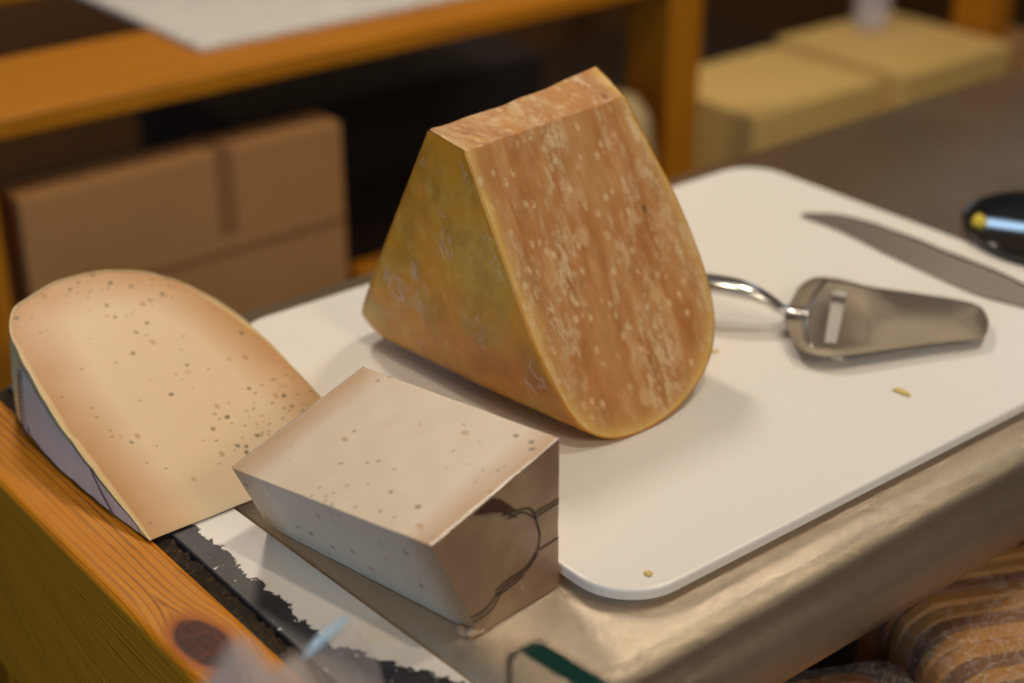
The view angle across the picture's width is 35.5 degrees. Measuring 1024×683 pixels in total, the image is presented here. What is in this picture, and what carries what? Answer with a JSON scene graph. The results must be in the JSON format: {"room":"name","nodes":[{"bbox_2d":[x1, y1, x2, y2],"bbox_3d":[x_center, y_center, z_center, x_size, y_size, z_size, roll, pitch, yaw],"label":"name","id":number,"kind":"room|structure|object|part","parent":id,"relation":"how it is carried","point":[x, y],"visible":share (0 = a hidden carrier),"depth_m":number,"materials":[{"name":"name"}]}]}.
{"room":"food shop","nodes":[
{"label":"food shop","id":0,"kind":"room"},
{"bbox_3d":[0.166,0.738,1.389,5.800,0.050,5.200,-20,33,-34],"label":"floor","id":1,"kind":"structure","parent":0,"visible":0},
{"bbox_2d":[0,401,282,682],"bbox_3d":[-0.141,0.494,0.819,0.031,0.900,0.367,-20,33,-34],"label":"beam","id":2,"kind":"structure","parent":1,"relation":"on","point":[86,597],"depth_m":0.65,"materials":[{"name":"orange wood"}]},
{"bbox_3d":[-0.223,0.501,0.937,0.026,0.780,0.030,-20,33,-34],"label":"support post","id":3,"kind":"part","parent":2,"relation":"part of","materials":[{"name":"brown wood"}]},
{"bbox_2d":[0,388,332,682],"bbox_3d":[-0.127,0.095,0.632,0.009,0.019,0.370,-20,33,-34],"label":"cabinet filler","id":4,"kind":"object","parent":2,"relation":"attached to","point":[199,573],"visible":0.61,"depth_m":0.61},
{"bbox_2d":[304,615,347,657],"bbox_3d":[-0.045,0.117,0.497,0.030,0.061,0.026,11,29,21],"label":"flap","id":5,"kind":"object","parent":2,"relation":"on","point":[325,635],"visible":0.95,"depth_m":0.49,"materials":[{"name":"blue"}]},
{"bbox_2d":[0,0,1011,682],"bbox_3d":[-0.231,-0.242,1.665,1.850,1.450,0.730,-20,33,-34],"label":"wooden rack","id":6,"kind":"object","parent":1,"relation":"on","point":[659,56],"visible":0.22,"depth_m":1.35,"materials":[{"name":"brown wood"}]},
{"bbox_3d":[-0.399,0.254,1.316,0.054,0.880,0.046,-20,33,-34],"label":"post","id":7,"kind":"part","parent":6,"relation":"part of","materials":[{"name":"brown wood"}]},
{"bbox_2d":[0,111,347,313],"bbox_3d":[-0.260,-0.046,1.297,0.279,0.228,0.041,-20,33,-34],"label":"cardboard box","id":8,"kind":"object","parent":6,"relation":"on","point":[252,217],"visible":0.5,"depth_m":1.26,"materials":[{"name":"brown cardboard"}]},
{"bbox_2d":[86,0,454,52],"bbox_3d":[-0.209,-0.374,1.539,0.461,0.005,0.460,-20,33,-34],"label":"paper sheet","id":9,"kind":"object","parent":6,"relation":"on","point":[201,26],"visible":1,"depth_m":1.33,"materials":[{"name":"paper"}]},
{"bbox_2d":[136,32,542,188],"bbox_3d":[-0.200,-0.282,1.897,0.420,0.107,0.240,-20,33,-34],"label":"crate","id":10,"kind":"object","parent":6,"relation":"on","point":[385,107],"visible":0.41,"depth_m":1.81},
{"bbox_3d":[-0.002,-0.103,1.490,0.350,0.023,0.022,-20,33,-34],"label":"rail","id":11,"kind":"part","parent":6,"relation":"part of","materials":[{"name":"brown wood"}]},
{"bbox_2d":[0,13,780,306],"bbox_3d":[-0.215,-0.116,1.707,1.850,0.018,0.680,-20,33,-34],"label":"shelf","id":12,"kind":"object","parent":6,"relation":"attached to","point":[371,208],"depth_m":2.16,"materials":[{"name":"brown wood"}]},
{"bbox_2d":[621,91,654,153],"bbox_3d":[0.097,-0.145,1.528,0.080,0.195,0.080,-20,33,-34],"label":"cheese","id":13,"kind":"object","parent":6,"relation":"on","point":[642,115],"visible":0.1,"depth_m":1.48,"materials":[{"name":"beige food"}]},
{"bbox_3d":[0.146,-0.203,1.589,0.044,1.450,0.062,-20,33,-34],"label":"post","id":14,"kind":"part","parent":6,"relation":"part of","materials":[{"name":"brown wood"}]},
{"bbox_2d":[694,46,881,170],"bbox_3d":[0.274,-0.229,1.768,0.202,0.128,0.163,-20,33,-34],"label":"cardboard box","id":15,"kind":"object","parent":6,"relation":"on","point":[754,101],"visible":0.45,"depth_m":1.70,"materials":[{"name":"yellow cardboard"}]},
{"bbox_2d":[776,10,1011,112],"bbox_3d":[0.446,-0.295,1.899,0.196,0.128,0.191,-20,33,-34],"label":"cardboard box","id":16,"kind":"object","parent":6,"relation":"on","point":[914,59],"visible":0.48,"depth_m":1.84,"materials":[{"name":"yellow cardboard"}]},
{"bbox_3d":[0.562,-0.373,1.925,0.042,1.450,0.055,-20,33,-34],"label":"post","id":17,"kind":"part","parent":6,"relation":"part of","materials":[{"name":"brown wood"}]},
{"bbox_2d":[1006,26,1023,71],"bbox_3d":[0.634,-0.335,2.029,0.145,0.082,0.150,-20,33,-34],"label":"cardboard box","id":18,"kind":"object","parent":6,"relation":"on","point":[1015,36],"visible":0.02,"depth_m":2.00,"materials":[{"name":"brown cardboard"}]},
{"bbox_2d":[8,68,1023,682],"bbox_3d":[0.492,0.256,1.289,1.601,0.900,0.350,-20,33,-34],"label":"countertop","id":19,"kind":"structure","parent":1,"relation":"on","point":[775,611],"depth_m":0.64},
{"bbox_2d":[10,270,321,539],"bbox_3d":[-0.154,0.015,0.709,0.114,0.053,0.156,-20,33,-34],"label":"cheese wedge","id":20,"kind":"object","parent":19,"relation":"on","point":[146,390],"visible":0.9,"depth_m":0.70,"materials":[{"name":"beige food"}]},
{"bbox_3d":[-0.115,0.085,0.652,0.039,0.020,0.346,-20,33,-34],"label":"painted strip","id":21,"kind":"part","parent":19,"relation":"part of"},
{"bbox_2d":[233,507,472,682],"bbox_3d":[-0.106,0.082,0.659,0.001,0.019,0.346,-22,34,-37],"label":"trim","id":22,"kind":"structure","parent":19,"relation":"attached to","point":[233,507],"depth_m":0.61,"materials":[{"name":"metal"}]},
{"bbox_2d":[232,366,558,637],"bbox_3d":[-0.048,0.059,0.609,0.115,0.066,0.070,22,34,37],"label":"cheese wedge","id":23,"kind":"object","parent":19,"relation":"on","point":[451,506],"visible":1,"depth_m":0.59,"materials":[{"name":"beige food"}]},
{"bbox_2d":[251,168,1023,599],"bbox_3d":[0.096,-0.004,0.796,0.378,0.009,0.294,-20,33,-34],"label":"cutting board","id":24,"kind":"object","parent":19,"relation":"on","point":[773,436],"visible":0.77,"depth_m":0.72,"materials":[{"name":"white plastic"}]},
{"bbox_2d":[362,66,714,438],"bbox_3d":[0.014,-0.050,0.728,0.116,0.134,0.159,-20,33,-34],"label":"cheese wedge","id":25,"kind":"object","parent":24,"relation":"on","point":[539,251],"visible":1,"depth_m":0.70,"materials":[{"name":"orange food"}]},
{"bbox_2d":[644,570,652,575],"bbox_3d":[0.051,0.087,0.604,0.004,0.001,0.003,-20,33,-34],"label":"crumb","id":26,"kind":"object","parent":24,"relation":"on","point":[646,573],"visible":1,"depth_m":0.60,"materials":[{"name":"yellow food"}]},
{"bbox_2d":[706,273,988,357],"bbox_3d":[0.126,-0.023,0.795,0.213,0.025,0.087,10,29,20],"label":"cheese slicer","id":27,"kind":"object","parent":24,"relation":"on","point":[874,319],"visible":0.8,"depth_m":0.78,"materials":[{"name":"metal"}]},
{"bbox_3d":[0.077,-0.027,0.802,0.118,0.024,0.021,12,29,22],"label":"handle","id":28,"kind":"part","parent":27,"relation":"part of","materials":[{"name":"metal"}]},
{"bbox_3d":[0.180,-0.007,0.778,0.096,0.003,0.087,10,29,20],"label":"blade","id":29,"kind":"part","parent":27,"relation":"part of","materials":[{"name":"metal"}]},
{"bbox_2d":[892,387,910,396],"bbox_3d":[0.179,0.023,0.731,0.004,0.001,0.010,-20,33,-34],"label":"crumb","id":30,"kind":"object","parent":24,"relation":"on","point":[899,390],"visible":1,"depth_m":0.73,"materials":[{"name":"yellow food"}]},
{"bbox_2d":[801,213,1023,307],"bbox_3d":[0.240,-0.040,0.846,0.034,0.011,0.220,-20,33,-34],"label":"knife","id":31,"kind":"object","parent":24,"relation":"on","point":[966,274],"visible":1,"depth_m":0.86,"materials":[{"name":"metal"}]},
{"bbox_2d":[961,190,1023,265],"bbox_3d":[0.304,-0.058,0.895,0.104,0.016,0.104,-20,33,-34],"label":"dish","id":32,"kind":"object","parent":19,"relation":"on","point":[1002,237],"visible":0.89,"depth_m":0.90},
{"bbox_2d":[971,214,986,229],"bbox_3d":[0.259,-0.067,0.886,0.008,0.008,0.009,8,28,15],"label":"crumb","id":33,"kind":"object","parent":32,"relation":"on","point":[979,222],"visible":1,"depth_m":0.88,"materials":[{"name":"yellow food"}]},
{"bbox_2d":[784,541,1023,682],"bbox_3d":[0.384,0.507,1.015,1.550,0.700,0.530,-20,33,-34],"label":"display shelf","id":34,"kind":"object","parent":1,"relation":"on","point":[842,661],"visible":0.02,"depth_m":0.89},
{"bbox_2d":[205,636,323,682],"bbox_3d":[-0.064,0.222,0.430,0.097,0.334,0.060,-20,33,-34],"label":"plastic bag","id":35,"kind":"object","parent":34,"relation":"on","point":[241,662],"visible":1,"depth_m":0.36,"materials":[{"name":"clear plastic"}]},
{"bbox_2d":[507,640,607,682],"bbox_3d":[0.098,0.249,0.469,0.008,0.253,0.275,-24,35,-39],"label":"glass screen","id":36,"kind":"object","parent":34,"relation":"on","point":[565,668],"visible":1,"depth_m":0.49,"materials":[{"name":"green glass"}]},
{"bbox_2d":[789,673,877,682],"bbox_3d":[0.128,0.212,0.687,0.116,0.121,0.092,-6,27,-11],"label":"pack","id":37,"kind":"object","parent":34,"relation":"on","point":[850,677],"visible":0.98,"depth_m":0.70,"materials":[{"name":"brown plastic"}]},
{"bbox_2d":[855,545,1023,682],"bbox_3d":[0.231,0.172,0.761,0.116,0.128,0.101,-6,27,-12],"label":"bread","id":38,"kind":"object","parent":34,"relation":"on","point":[970,630],"visible":0.62,"depth_m":0.73,"materials":[{"name":"brown food"}]},
{"bbox_3d":[-0.859,-1.105,1.877,5.800,2.800,0.060,-20,33,-34],"label":"wall","id":39,"kind":"structure","parent":0,"visible":0},
{"bbox_2d":[0,0,1023,178],"bbox_3d":[-0.854,-0.260,2.244,5.740,0.960,0.030,-20,33,-34],"label":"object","id":40,"kind":"structure","parent":39,"relation":"attached to","point":[26,26],"depth_m":2.43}
]}

